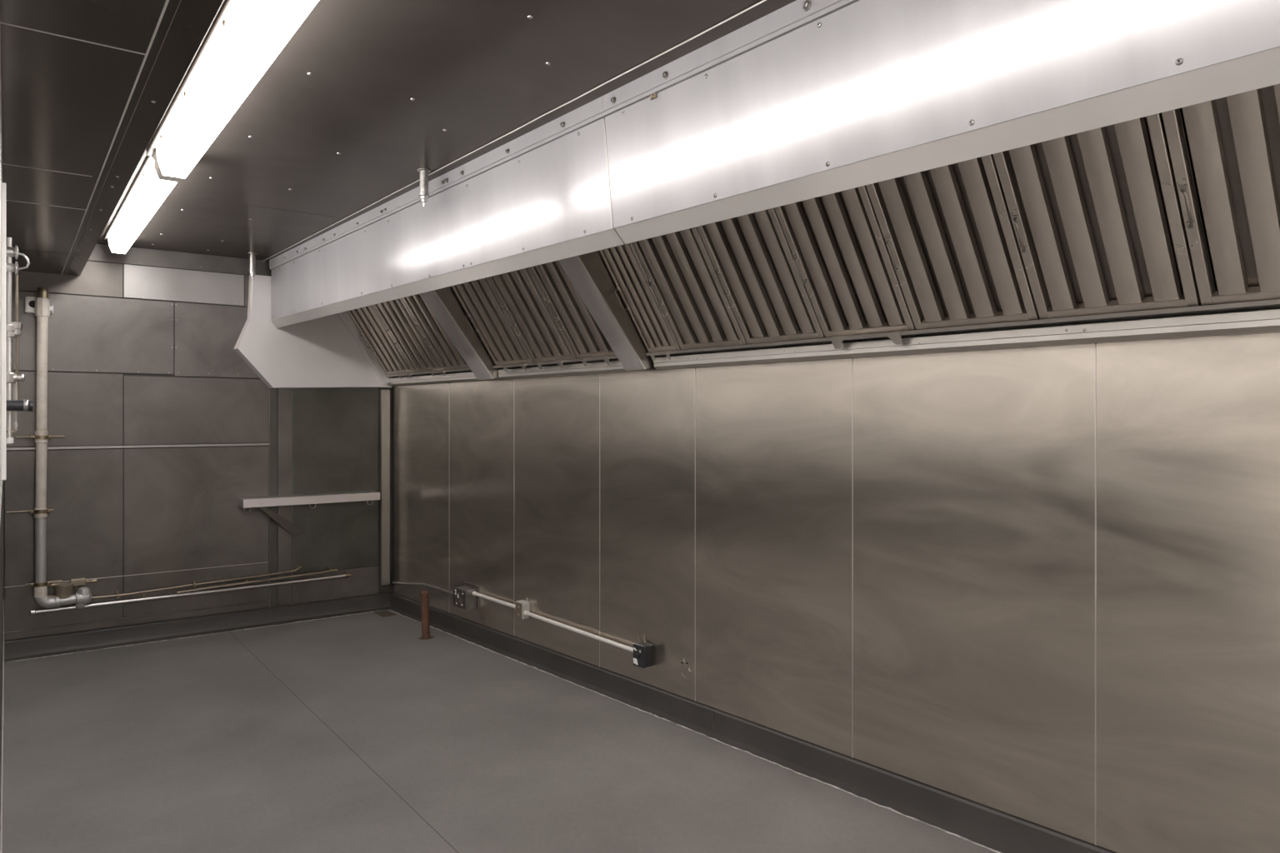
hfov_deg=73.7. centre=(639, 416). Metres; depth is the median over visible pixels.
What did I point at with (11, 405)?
stub
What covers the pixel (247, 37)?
ceiling light
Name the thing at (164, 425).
wall
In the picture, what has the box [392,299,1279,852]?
wall
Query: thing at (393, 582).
conduit
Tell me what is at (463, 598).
junction box
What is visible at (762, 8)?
trim
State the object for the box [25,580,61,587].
clamp
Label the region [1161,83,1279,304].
grease filter
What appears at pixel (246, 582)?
tube
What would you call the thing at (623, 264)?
grease filter
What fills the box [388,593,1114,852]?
baseboard
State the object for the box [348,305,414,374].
grease filter
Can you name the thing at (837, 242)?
grease filter
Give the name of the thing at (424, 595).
rusty pipe
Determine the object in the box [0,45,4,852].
wall
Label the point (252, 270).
sprinkler nozzle
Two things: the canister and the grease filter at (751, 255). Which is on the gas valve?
the canister
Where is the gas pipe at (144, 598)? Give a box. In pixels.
[30,570,351,615]
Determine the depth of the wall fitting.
4.45 m
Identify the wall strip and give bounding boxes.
[0,182,5,480]
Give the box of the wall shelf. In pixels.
[238,490,379,536]
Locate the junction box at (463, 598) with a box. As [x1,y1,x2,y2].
[453,581,479,610]
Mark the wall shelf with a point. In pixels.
(261, 502)
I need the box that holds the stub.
[5,400,33,411]
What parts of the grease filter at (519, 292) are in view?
handle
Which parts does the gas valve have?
stem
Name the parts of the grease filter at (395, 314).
handle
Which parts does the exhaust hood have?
panel, edge frame, fascia panel, fascia panel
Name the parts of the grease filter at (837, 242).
handle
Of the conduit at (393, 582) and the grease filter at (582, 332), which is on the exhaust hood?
the grease filter at (582, 332)
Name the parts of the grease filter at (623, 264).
handle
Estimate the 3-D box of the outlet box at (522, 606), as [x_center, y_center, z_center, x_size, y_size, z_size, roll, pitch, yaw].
[-0.770,1.252,5.581,0.069,0.128,0.089,0,0,-37]
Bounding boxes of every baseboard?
[4,593,390,663]
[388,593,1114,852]
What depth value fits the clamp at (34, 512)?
5.62 m
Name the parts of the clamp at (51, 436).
rod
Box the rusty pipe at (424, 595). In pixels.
[418,590,434,639]
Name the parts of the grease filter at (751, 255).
handle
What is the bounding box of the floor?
[2,610,997,852]
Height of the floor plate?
0.004 m
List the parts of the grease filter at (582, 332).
handle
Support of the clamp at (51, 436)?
attached to the drain pipe at (82, 597)
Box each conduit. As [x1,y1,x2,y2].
[392,581,453,594]
[472,591,515,609]
[523,610,633,652]
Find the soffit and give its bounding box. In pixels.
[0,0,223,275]
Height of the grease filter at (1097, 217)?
0.670 m
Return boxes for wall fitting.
[680,659,691,678]
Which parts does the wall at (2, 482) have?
panel, panel, kick panel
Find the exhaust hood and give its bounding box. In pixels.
[234,0,1279,388]
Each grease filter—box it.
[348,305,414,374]
[373,298,444,372]
[402,294,469,369]
[451,277,534,365]
[488,267,576,362]
[530,260,615,359]
[599,242,680,352]
[631,226,746,349]
[696,207,824,344]
[774,185,914,337]
[865,154,1039,329]
[992,112,1199,319]
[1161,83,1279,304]
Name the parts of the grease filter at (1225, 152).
handle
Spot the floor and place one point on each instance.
(357, 733)
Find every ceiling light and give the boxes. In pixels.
[103,155,179,254]
[146,0,319,178]
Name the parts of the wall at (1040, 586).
wall panel, wall panel, wall panel, wall panel, wall panel, wall panel, wall panel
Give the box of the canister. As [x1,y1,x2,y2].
[54,582,74,599]
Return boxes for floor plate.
[374,610,396,617]
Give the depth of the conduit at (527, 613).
5.09 m
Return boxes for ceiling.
[97,0,761,259]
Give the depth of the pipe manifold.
3.21 m
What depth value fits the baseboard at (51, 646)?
6.20 m
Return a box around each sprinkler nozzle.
[247,252,257,279]
[417,168,430,206]
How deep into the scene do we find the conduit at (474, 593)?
5.83 m
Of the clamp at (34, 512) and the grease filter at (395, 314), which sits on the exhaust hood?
the grease filter at (395, 314)
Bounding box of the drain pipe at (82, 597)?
[33,287,91,609]
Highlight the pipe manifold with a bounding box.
[5,237,29,444]
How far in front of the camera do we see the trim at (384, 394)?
7.05 m
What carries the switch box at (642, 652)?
attached to the wall at (1040, 586)
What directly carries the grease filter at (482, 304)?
on the exhaust hood
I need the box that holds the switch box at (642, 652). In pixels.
[633,632,653,669]
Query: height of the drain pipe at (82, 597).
2.155 m
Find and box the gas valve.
[47,578,97,599]
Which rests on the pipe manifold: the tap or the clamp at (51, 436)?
the tap
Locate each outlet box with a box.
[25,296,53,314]
[515,597,529,619]
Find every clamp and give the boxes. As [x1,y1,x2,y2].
[6,509,54,514]
[15,435,64,439]
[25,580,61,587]
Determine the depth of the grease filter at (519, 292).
5.09 m
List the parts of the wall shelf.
plate, support arm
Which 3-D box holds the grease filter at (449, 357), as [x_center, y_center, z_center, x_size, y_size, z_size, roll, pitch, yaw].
[-1.423,-0.675,5.956,0.471,0.670,0.477,0,0,-41]
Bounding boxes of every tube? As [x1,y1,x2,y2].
[91,565,301,599]
[176,566,337,594]
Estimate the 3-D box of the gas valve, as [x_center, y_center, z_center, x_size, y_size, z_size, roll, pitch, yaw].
[-3.837,1.165,5.774,0.280,0.120,0.112,0,0,-37]
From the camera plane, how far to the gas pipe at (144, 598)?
6.17 m
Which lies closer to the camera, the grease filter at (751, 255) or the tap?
the tap
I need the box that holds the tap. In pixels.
[13,372,24,382]
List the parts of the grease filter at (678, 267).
handle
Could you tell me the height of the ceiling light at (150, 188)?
0.104 m
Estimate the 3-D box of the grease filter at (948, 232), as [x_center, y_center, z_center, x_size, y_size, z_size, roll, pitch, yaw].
[1.093,-0.675,3.045,0.471,0.670,0.475,0,0,-41]
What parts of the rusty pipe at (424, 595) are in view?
foot plate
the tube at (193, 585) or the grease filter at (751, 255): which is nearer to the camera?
the grease filter at (751, 255)
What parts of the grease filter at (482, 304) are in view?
handle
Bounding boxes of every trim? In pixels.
[263,0,796,261]
[379,389,389,585]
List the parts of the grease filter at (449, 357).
handle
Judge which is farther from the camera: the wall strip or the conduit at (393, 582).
the conduit at (393, 582)
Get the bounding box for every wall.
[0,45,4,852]
[4,243,392,641]
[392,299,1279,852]
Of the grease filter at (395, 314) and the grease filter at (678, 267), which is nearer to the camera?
the grease filter at (678, 267)
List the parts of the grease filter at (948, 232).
handle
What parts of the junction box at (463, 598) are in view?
plate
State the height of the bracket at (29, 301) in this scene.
0.107 m
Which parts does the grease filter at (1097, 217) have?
handle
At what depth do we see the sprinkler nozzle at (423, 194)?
4.13 m

